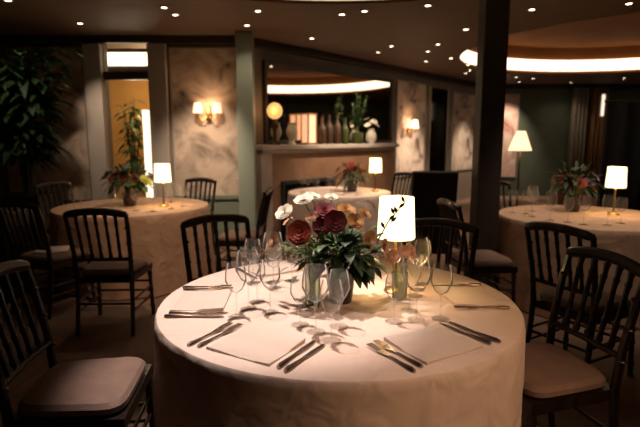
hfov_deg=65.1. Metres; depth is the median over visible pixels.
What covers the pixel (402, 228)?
table lamp
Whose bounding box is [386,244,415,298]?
bud vase
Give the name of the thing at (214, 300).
napkin
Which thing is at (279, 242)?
bowl
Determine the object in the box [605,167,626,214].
table lamp
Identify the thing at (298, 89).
mirror
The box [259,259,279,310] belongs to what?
wine glass
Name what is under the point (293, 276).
bowl
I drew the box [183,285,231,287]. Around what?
fork
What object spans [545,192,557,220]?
wine glass
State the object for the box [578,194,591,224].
wine glass
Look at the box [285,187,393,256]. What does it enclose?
dining table
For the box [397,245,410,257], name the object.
flower
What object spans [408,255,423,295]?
wine glass
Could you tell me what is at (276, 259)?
bowl
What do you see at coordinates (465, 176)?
wall
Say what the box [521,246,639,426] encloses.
dining chair
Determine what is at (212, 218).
dining chair
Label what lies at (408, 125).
wall sconce
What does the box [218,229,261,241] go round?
seat cushion
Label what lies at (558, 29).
ceiling
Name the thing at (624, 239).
dining table
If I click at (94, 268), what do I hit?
seat cushion
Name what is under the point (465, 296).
napkin
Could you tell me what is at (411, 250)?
flower
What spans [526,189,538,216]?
wine glass
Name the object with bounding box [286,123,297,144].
vase
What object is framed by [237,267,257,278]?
table knife
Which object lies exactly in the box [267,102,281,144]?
lamp
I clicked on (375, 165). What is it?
table lamp
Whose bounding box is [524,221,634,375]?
dining chair
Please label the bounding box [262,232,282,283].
wine glass
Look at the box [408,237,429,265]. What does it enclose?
bowl
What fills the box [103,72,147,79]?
trim
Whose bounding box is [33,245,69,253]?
seat cushion
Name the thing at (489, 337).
table knife
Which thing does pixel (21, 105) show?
potted plant
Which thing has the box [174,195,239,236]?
trim
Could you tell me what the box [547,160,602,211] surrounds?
flower arrangement
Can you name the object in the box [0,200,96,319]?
dining chair
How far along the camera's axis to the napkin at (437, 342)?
1.65 m
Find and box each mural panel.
[0,45,91,201]
[169,48,238,194]
[394,79,426,176]
[450,92,474,170]
[501,94,519,176]
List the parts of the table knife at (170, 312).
handle, blade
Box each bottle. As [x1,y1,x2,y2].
[318,116,325,143]
[325,114,332,143]
[333,113,340,143]
[341,117,348,143]
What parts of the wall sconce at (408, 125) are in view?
lamp shade, lamp shade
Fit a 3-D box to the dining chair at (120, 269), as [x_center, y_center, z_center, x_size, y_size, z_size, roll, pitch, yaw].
[-1.573,0.396,3.784,0.469,0.955,0.552,0,9,-2]
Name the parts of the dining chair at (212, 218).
leg, rail, leg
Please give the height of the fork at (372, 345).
0.016 m
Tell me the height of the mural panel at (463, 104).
1.730 m
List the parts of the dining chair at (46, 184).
leg, rail, leg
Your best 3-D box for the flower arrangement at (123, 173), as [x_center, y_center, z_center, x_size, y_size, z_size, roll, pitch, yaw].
[-1.920,-0.297,5.073,0.520,0.436,0.560,0,9,0]
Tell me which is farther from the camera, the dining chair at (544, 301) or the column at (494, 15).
the column at (494, 15)
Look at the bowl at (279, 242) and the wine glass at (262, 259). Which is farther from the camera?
the bowl at (279, 242)
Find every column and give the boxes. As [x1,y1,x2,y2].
[235,32,256,249]
[468,0,510,288]
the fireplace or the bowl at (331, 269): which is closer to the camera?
the bowl at (331, 269)
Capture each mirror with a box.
[262,59,393,143]
[426,86,449,170]
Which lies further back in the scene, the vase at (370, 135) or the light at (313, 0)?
the vase at (370, 135)
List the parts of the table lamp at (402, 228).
lamp shade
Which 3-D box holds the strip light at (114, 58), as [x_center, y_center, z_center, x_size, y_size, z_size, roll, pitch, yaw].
[-2.900,-2.089,6.779,3.200,0.170,0.030,0,9,0]
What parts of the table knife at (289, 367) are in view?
handle, blade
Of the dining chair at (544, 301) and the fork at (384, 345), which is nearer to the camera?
the fork at (384, 345)
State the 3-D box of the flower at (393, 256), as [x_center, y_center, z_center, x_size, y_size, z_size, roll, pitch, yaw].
[0.304,0.179,2.080,0.059,0.051,0.024,3,9,18]
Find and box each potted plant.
[0,39,84,250]
[114,100,150,197]
[350,93,369,143]
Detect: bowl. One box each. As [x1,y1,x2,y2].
[225,262,246,292]
[235,250,259,282]
[244,239,261,262]
[248,259,265,282]
[259,259,279,288]
[262,232,282,259]
[264,242,281,267]
[290,276,309,303]
[302,265,329,302]
[319,279,343,313]
[329,269,349,300]
[385,274,403,300]
[400,258,420,287]
[404,257,430,291]
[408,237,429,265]
[408,255,423,277]
[414,240,431,263]
[431,264,452,294]
[578,194,591,210]
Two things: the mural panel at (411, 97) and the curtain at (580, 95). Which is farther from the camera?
the curtain at (580, 95)
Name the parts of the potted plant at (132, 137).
stem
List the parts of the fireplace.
opening trim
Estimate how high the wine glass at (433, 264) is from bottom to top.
0.210 m
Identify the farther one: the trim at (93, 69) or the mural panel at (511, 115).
the mural panel at (511, 115)
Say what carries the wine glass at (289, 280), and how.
on the dining table at (346, 382)
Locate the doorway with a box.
[599,102,639,210]
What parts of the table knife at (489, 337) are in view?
blade, handle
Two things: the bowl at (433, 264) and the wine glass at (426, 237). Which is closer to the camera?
the bowl at (433, 264)
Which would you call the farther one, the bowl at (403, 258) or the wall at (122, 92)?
the wall at (122, 92)
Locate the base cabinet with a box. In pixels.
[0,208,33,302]
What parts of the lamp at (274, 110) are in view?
lamp globe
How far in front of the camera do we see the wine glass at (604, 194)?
3.95 m
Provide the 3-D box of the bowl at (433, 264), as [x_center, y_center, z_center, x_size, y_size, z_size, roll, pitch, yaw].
[0.458,0.249,1.884,0.082,0.114,0.082,-3,9,-18]
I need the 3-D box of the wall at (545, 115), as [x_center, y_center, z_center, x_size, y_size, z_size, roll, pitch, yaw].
[7.271,-1.779,12.343,6.657,2.700,0.120,0,9,0]
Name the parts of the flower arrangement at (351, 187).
flower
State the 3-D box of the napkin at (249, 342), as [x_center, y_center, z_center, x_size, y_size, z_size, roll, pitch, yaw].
[-0.210,0.426,1.658,0.250,0.021,0.210,5,10,30]
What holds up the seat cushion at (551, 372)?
on the dining chair at (555, 379)
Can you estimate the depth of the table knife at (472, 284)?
2.31 m
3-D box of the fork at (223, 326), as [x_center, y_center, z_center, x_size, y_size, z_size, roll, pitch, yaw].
[-0.381,0.419,1.746,0.024,0.016,0.221,5,10,29]
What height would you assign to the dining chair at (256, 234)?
0.955 m
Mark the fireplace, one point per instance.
(279, 167)
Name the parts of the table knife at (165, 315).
handle, blade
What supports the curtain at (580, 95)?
hanging from the wall at (545, 115)
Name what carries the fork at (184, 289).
on the dining table at (346, 382)
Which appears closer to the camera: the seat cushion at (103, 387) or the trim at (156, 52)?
the seat cushion at (103, 387)
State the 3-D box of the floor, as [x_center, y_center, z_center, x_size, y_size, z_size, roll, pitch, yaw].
[3.000,0.763,4.868,15.600,0.100,17.000,0,9,0]
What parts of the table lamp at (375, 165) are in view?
lamp shade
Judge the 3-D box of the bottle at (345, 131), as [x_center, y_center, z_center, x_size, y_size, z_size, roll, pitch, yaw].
[0.395,-1.302,7.888,0.120,0.410,0.117,0,9,0]
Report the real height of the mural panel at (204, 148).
1.928 m
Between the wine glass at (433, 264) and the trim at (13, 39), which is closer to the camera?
the wine glass at (433, 264)
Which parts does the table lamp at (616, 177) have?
lamp shade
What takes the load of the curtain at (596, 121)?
hanging from the wall at (545, 115)
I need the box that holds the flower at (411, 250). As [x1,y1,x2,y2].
[407,244,415,256]
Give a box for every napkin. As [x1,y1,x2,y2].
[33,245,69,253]
[170,289,231,310]
[206,324,304,365]
[243,261,303,276]
[384,323,483,363]
[436,286,504,305]
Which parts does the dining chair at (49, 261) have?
leg, rail, rail, leg, leg, seat frame, leg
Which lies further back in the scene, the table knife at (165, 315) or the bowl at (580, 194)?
the bowl at (580, 194)
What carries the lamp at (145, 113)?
on the floor
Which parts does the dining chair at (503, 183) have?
rail, leg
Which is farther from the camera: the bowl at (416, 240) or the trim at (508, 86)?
the trim at (508, 86)
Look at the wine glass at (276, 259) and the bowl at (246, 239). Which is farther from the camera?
the bowl at (246, 239)
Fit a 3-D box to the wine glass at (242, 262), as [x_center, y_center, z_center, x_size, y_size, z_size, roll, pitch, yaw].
[-0.320,0.293,1.912,0.082,0.210,0.082,3,9,21]
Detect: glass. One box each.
[225,262,246,315]
[235,250,259,308]
[244,239,261,284]
[248,259,265,301]
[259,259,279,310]
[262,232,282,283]
[264,242,281,286]
[284,245,298,282]
[290,276,309,322]
[302,265,329,329]
[319,279,343,340]
[329,269,349,325]
[385,274,403,319]
[386,241,402,284]
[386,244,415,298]
[400,258,420,306]
[404,257,430,317]
[408,237,429,286]
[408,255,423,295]
[414,240,431,285]
[431,264,452,316]
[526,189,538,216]
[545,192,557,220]
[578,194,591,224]
[602,194,616,225]
[616,197,627,223]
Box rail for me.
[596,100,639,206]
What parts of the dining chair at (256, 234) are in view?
leg, seat frame, leg, leg, rail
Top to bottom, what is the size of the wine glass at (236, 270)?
0.240 m
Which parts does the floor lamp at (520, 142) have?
lamp shade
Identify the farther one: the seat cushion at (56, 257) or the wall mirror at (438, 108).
the wall mirror at (438, 108)
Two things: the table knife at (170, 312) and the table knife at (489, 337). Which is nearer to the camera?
the table knife at (489, 337)
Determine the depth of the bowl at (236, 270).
2.00 m
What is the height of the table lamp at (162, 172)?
0.425 m
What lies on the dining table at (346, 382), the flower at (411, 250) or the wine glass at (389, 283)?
the wine glass at (389, 283)
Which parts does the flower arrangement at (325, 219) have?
flower, flower, flower, flower, flower, flower, flower, flower, flower, stem, flower, flower, flower, flower, flower, flower, flower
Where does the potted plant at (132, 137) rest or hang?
on the floor
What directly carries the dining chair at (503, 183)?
on the floor
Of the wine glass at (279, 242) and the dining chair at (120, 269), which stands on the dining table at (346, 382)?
the wine glass at (279, 242)
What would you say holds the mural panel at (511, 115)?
attached to the wall at (545, 115)
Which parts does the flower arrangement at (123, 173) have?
flower, stem, flower, flower, flower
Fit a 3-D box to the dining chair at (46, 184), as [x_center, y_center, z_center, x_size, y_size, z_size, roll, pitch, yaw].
[-2.811,0.121,5.608,0.552,0.955,0.469,5,10,28]
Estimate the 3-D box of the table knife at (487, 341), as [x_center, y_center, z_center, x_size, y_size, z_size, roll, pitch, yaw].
[0.503,0.416,1.758,0.018,0.017,0.230,-6,10,-33]
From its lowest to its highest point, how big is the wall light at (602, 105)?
0.600 m
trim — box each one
[0,35,234,43]
[82,43,111,200]
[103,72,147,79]
[146,43,172,196]
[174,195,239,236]
[254,38,475,87]
[506,84,639,89]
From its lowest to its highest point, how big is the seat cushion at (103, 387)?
0.060 m
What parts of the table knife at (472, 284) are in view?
handle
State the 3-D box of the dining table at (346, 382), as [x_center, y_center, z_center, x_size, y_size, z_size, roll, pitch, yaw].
[0.061,0.735,2.202,1.537,0.750,1.581,0,9,0]
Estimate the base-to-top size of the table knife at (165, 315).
0.017 m
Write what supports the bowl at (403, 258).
on the wine glass at (403, 258)
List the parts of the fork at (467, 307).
handle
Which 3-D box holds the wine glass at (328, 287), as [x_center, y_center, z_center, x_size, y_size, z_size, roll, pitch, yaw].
[-0.015,0.301,1.759,0.100,0.240,0.100,0,9,0]
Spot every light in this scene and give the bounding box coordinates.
[107,52,146,65]
[313,0,358,0]
[460,50,639,70]
[600,94,605,115]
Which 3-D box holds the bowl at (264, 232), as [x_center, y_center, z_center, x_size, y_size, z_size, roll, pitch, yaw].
[-0.223,0.155,2.365,0.100,0.131,0.100,4,9,25]
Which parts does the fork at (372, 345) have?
handle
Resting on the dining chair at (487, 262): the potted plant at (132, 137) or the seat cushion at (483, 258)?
the seat cushion at (483, 258)
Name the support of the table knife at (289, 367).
on the dining table at (346, 382)
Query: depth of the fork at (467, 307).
2.01 m
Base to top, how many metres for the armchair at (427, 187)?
1.100 m
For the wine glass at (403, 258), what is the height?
0.210 m
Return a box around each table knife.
[164,314,224,317]
[169,311,227,313]
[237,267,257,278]
[276,340,315,368]
[283,344,324,372]
[431,283,480,286]
[439,322,491,344]
[449,321,500,342]
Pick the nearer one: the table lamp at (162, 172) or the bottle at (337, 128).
the table lamp at (162, 172)
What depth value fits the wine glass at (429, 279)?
1.88 m
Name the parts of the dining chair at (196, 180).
leg, rail, leg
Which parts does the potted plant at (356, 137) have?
planter, stem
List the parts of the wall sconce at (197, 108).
lamp shade, lamp shade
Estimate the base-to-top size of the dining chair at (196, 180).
0.955 m
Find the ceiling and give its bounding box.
[0,0,639,83]
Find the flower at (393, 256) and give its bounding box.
[386,250,399,262]
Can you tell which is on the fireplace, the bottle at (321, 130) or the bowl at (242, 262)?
the bottle at (321, 130)
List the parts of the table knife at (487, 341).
blade, handle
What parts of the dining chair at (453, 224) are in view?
leg, rail, leg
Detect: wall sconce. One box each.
[193,102,221,119]
[404,119,418,132]
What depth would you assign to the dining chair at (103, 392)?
1.93 m
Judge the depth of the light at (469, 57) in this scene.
10.03 m
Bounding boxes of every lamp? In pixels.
[142,110,152,196]
[154,164,170,206]
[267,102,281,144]
[369,158,381,191]
[377,195,414,294]
[509,131,531,205]
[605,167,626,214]
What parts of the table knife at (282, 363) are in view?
handle, blade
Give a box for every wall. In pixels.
[0,44,234,204]
[109,80,153,197]
[254,47,475,199]
[500,90,639,195]
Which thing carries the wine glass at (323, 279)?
on the dining table at (346, 382)
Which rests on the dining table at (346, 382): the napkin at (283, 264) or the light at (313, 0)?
the napkin at (283, 264)
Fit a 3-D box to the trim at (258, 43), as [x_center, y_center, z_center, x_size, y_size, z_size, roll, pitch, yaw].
[1.527,-2.623,9.221,0.080,0.100,7.550,7,11,40]
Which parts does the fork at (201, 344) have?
handle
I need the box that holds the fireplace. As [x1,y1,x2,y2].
[256,143,398,245]
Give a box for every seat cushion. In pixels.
[18,357,145,417]
[19,248,86,262]
[81,257,147,275]
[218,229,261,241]
[452,250,512,266]
[523,342,604,398]
[539,283,631,314]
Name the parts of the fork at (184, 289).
handle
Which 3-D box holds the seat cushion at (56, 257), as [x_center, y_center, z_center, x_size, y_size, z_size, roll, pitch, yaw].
[-2.260,0.340,4.238,0.425,0.060,0.396,3,9,20]
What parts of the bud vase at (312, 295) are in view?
glass, stem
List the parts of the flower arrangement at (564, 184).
flower, flower, stem, flower, flower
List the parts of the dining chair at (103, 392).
leg, rail, rail, leg, seat frame, leg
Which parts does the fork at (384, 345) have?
handle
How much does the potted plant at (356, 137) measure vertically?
0.820 m
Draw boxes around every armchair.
[402,171,458,263]
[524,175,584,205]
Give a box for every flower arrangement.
[101,162,155,205]
[269,192,406,304]
[335,161,369,191]
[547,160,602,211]
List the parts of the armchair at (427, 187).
seat, backrest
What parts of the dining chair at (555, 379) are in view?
leg, leg, seat frame, rail, rail, leg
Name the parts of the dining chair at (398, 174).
leg, rail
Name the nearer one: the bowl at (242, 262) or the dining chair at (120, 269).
the bowl at (242, 262)
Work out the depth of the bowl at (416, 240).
2.34 m
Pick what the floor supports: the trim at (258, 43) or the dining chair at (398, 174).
the dining chair at (398, 174)
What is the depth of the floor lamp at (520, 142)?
6.85 m
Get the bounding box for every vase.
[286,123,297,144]
[293,235,332,307]
[364,117,379,143]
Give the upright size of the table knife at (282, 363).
0.017 m
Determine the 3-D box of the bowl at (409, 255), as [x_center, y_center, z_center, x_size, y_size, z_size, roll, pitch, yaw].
[0.414,0.229,2.165,0.072,0.098,0.072,7,11,39]
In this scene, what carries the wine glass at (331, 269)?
on the dining table at (346, 382)
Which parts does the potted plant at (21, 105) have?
stem, planter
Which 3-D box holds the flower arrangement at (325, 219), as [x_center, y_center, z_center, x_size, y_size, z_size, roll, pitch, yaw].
[0.070,0.146,2.071,0.562,0.454,0.339,2,9,10]
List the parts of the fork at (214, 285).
handle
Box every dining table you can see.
[49,197,215,299]
[154,259,525,426]
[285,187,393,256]
[495,205,639,328]
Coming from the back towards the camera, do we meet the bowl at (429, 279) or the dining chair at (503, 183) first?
the dining chair at (503, 183)
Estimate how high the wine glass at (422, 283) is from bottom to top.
0.210 m
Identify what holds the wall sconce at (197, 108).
attached to the mural panel at (204, 148)
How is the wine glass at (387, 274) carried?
on the dining table at (346, 382)
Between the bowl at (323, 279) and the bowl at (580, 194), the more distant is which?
the bowl at (580, 194)
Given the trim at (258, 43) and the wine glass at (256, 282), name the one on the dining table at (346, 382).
the wine glass at (256, 282)
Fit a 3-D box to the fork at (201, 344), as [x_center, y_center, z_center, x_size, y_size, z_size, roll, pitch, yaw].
[-0.344,0.420,1.736,0.024,0.016,0.221,5,10,30]
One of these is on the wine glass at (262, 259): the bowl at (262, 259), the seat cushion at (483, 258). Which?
the bowl at (262, 259)
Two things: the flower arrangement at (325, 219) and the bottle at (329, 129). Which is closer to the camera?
the flower arrangement at (325, 219)
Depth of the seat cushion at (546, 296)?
2.97 m
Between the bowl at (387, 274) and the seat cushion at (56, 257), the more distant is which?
the seat cushion at (56, 257)
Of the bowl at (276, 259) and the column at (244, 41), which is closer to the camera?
the bowl at (276, 259)
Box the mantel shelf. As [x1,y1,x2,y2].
[256,143,398,153]
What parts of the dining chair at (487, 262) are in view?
leg, rail, leg, seat frame, leg, leg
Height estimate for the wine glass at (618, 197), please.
0.210 m
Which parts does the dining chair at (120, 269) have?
leg, rail, leg, rail, seat frame, leg, leg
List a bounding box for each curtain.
[567,87,588,174]
[584,87,609,195]
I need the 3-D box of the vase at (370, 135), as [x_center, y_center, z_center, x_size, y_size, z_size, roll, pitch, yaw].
[0.860,-1.394,8.379,0.276,0.444,0.237,0,9,0]
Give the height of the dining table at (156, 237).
0.750 m
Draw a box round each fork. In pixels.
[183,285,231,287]
[183,287,232,290]
[187,322,232,346]
[197,323,242,347]
[366,342,415,372]
[373,339,423,367]
[454,306,509,308]
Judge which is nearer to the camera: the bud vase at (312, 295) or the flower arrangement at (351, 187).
the bud vase at (312, 295)
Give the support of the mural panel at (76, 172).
attached to the wall at (3, 185)
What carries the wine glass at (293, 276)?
on the dining table at (346, 382)
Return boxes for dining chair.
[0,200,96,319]
[0,259,153,426]
[33,181,74,246]
[62,208,155,336]
[180,214,252,283]
[184,177,216,254]
[215,186,273,272]
[391,172,411,195]
[404,218,478,277]
[436,198,517,302]
[499,181,511,209]
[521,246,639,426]
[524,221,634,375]
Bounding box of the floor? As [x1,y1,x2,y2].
[0,196,639,426]
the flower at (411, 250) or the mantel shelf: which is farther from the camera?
the mantel shelf
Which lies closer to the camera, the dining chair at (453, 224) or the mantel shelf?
the dining chair at (453, 224)
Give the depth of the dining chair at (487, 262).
3.94 m
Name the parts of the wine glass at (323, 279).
stem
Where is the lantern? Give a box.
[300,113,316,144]
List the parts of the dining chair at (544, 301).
leg, rail, rail, leg, seat frame, leg, leg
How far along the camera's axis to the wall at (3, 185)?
6.49 m
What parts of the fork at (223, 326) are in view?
handle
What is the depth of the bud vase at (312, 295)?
2.02 m

